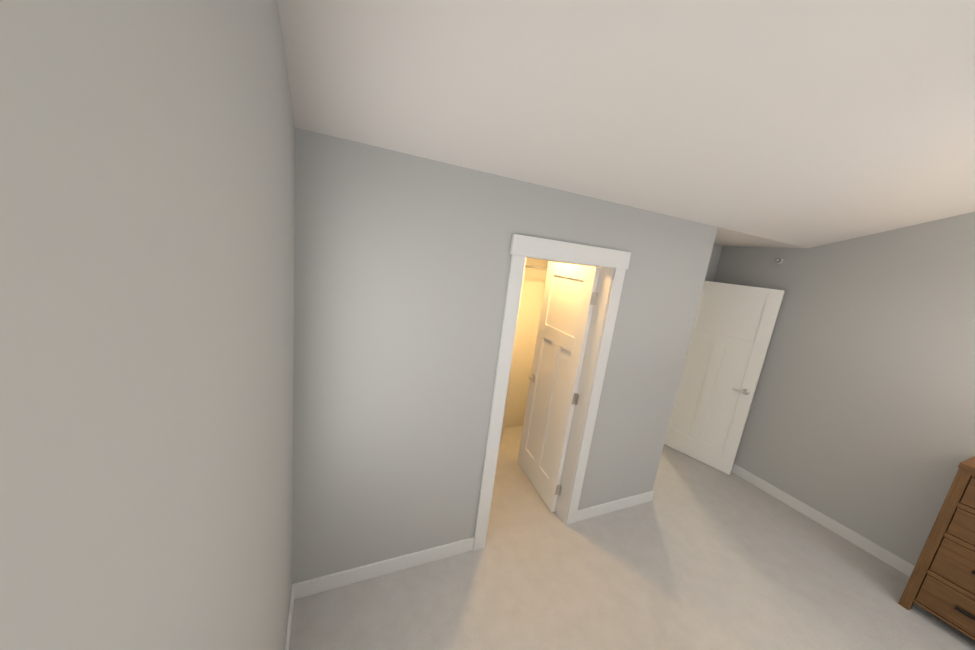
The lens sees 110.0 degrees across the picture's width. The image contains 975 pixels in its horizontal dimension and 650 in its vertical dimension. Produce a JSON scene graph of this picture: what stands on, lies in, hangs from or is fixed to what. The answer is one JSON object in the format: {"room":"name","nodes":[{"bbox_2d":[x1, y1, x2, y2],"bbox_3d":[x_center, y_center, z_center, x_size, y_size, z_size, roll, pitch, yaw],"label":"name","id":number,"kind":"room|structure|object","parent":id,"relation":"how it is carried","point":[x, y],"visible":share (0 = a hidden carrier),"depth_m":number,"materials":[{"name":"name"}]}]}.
{"room":"bedroom","nodes":[
{"label":"bedroom","id":0,"kind":"room"},
{"bbox_2d":[0,0,294,649],"bbox_3d":[-0.354,0.335,0.254,0.120,3.200,6.240,2,13,-25],"label":"wall","id":1,"kind":"structure","parent":0,"point":[147,169],"depth_m":0.30,"materials":[{"name":"grey paint"}]},
{"bbox_2d":[285,583,296,649],"bbox_3d":[-0.175,2.018,-0.069,0.012,0.100,4.500,2,13,-25],"label":"baseboard","id":2,"kind":"structure","parent":1,"relation":"attached to","point":[294,586],"depth_m":1.77,"materials":[{"name":"white paint"}]},
{"bbox_2d":[292,128,717,583],"bbox_3d":[0.268,0.346,2.310,2.990,2.500,0.120,2,13,-25],"label":"wall","id":3,"kind":"structure","parent":0,"point":[401,266],"depth_m":1.93,"materials":[{"name":"grey paint"}]},
{"bbox_2d":[297,537,473,598],"bbox_3d":[-0.583,1.509,2.149,1.070,0.100,0.014,2,13,-25],"label":"baseboard","id":4,"kind":"structure","parent":3,"relation":"attached to","point":[336,580],"depth_m":2.11,"materials":[{"name":"white paint"}]},
{"bbox_2d":[473,234,630,550],"bbox_3d":[0.401,0.520,2.417,0.914,2.150,0.168,2,13,-25],"label":"door frame","id":5,"kind":"structure","parent":3,"relation":"attached to","point":[612,264],"depth_m":2.34,"materials":[{"name":"white paint"}]},
{"bbox_2d":[518,261,599,511],"bbox_3d":[0.574,0.493,2.941,0.149,2.014,0.716,2,13,-25],"label":"closet door","id":6,"kind":"structure","parent":3,"relation":"in","point":[569,297],"depth_m":2.86,"materials":[{"name":"white paint"}]},
{"bbox_2d":[575,490,653,521],"bbox_3d":[1.111,1.554,2.944,0.892,0.100,0.014,2,13,-25],"label":"baseboard","id":7,"kind":"structure","parent":3,"relation":"attached to","point":[604,508],"depth_m":2.92,"materials":[{"name":"white paint"}]},
{"bbox_2d":[503,257,574,426],"bbox_3d":[-0.343,-0.004,3.635,2.750,2.500,0.120,2,13,-25],"label":"wall","id":8,"kind":"structure","parent":0,"point":[534,280],"depth_m":3.98,"materials":[{"name":"white paint"}]},
{"bbox_2d":[499,257,547,449],"bbox_3d":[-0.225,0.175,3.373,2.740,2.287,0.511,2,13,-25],"label":"door frame","id":9,"kind":"structure","parent":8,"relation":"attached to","point":[535,267],"depth_m":3.46,"materials":[{"name":"white wood"}]},
{"bbox_2d":[277,0,974,247],"bbox_3d":[2.104,-0.631,0.215,4.490,0.895,4.620,2,13,-25],"label":"ceiling","id":10,"kind":"structure","parent":0,"point":[808,123],"depth_m":1.29,"materials":[{"name":"white paint"}]},
{"bbox_2d":[289,425,974,649],"bbox_3d":[1.401,1.972,1.495,4.430,0.060,6.240,2,13,-25],"label":"floor","id":11,"kind":"structure","parent":0,"point":[694,554],"depth_m":2.26,"materials":[{"name":"carpet"}]},
{"bbox_2d":[898,456,974,639],"bbox_3d":[3.312,1.520,1.941,0.464,1.100,0.952,2,13,-25],"label":"dresser","id":12,"kind":"object","parent":11,"relation":"on","point":[941,583],"visible":1,"depth_m":2.18,"materials":[{"name":"brown wood"}]},
{"bbox_2d":[705,244,721,281],"bbox_3d":[1.921,0.213,3.943,1.380,2.500,0.120,2,13,-25],"label":"wall","id":13,"kind":"structure","parent":0,"point":[713,262],"depth_m":3.95,"materials":[{"name":"grey paint"}]},
{"bbox_2d":[664,281,784,474],"bbox_3d":[2.506,0.553,3.809,0.294,2.014,0.789,2,13,-25],"label":"entry door","id":14,"kind":"structure","parent":13,"relation":"in","point":[732,331],"depth_m":3.72,"materials":[{"name":"white paint"}]},
{"bbox_2d":[714,227,804,247],"bbox_3d":[1.553,-1.333,5.030,7.540,0.100,4.660,2,13,-25],"label":"ceiling","id":15,"kind":"structure","parent":0,"point":[725,237],"depth_m":3.21,"materials":[{"name":"white paint"}]},
{"bbox_2d":[713,212,974,565],"bbox_3d":[3.745,0.523,1.797,0.120,3.200,5.540,2,13,-25],"label":"wall","id":16,"kind":"structure","parent":0,"point":[860,420],"depth_m":2.84,"materials":[{"name":"grey paint"}]},
{"bbox_2d":[775,258,782,263],"bbox_3d":[2.917,-0.647,3.428,0.054,0.060,0.060,2,13,-25],"label":"sprinkler","id":17,"kind":"object","parent":16,"relation":"attached to","point":[778,261],"visible":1,"depth_m":3.42,"materials":[{"name":"white metal"}]},
{"bbox_2d":[731,463,914,576],"bbox_3d":[3.140,1.823,2.858,0.014,0.100,3.540,2,13,-25],"label":"baseboard","id":18,"kind":"structure","parent":16,"relation":"attached to","point":[891,559],"depth_m":3.04,"materials":[{"name":"white paint"}]}
]}

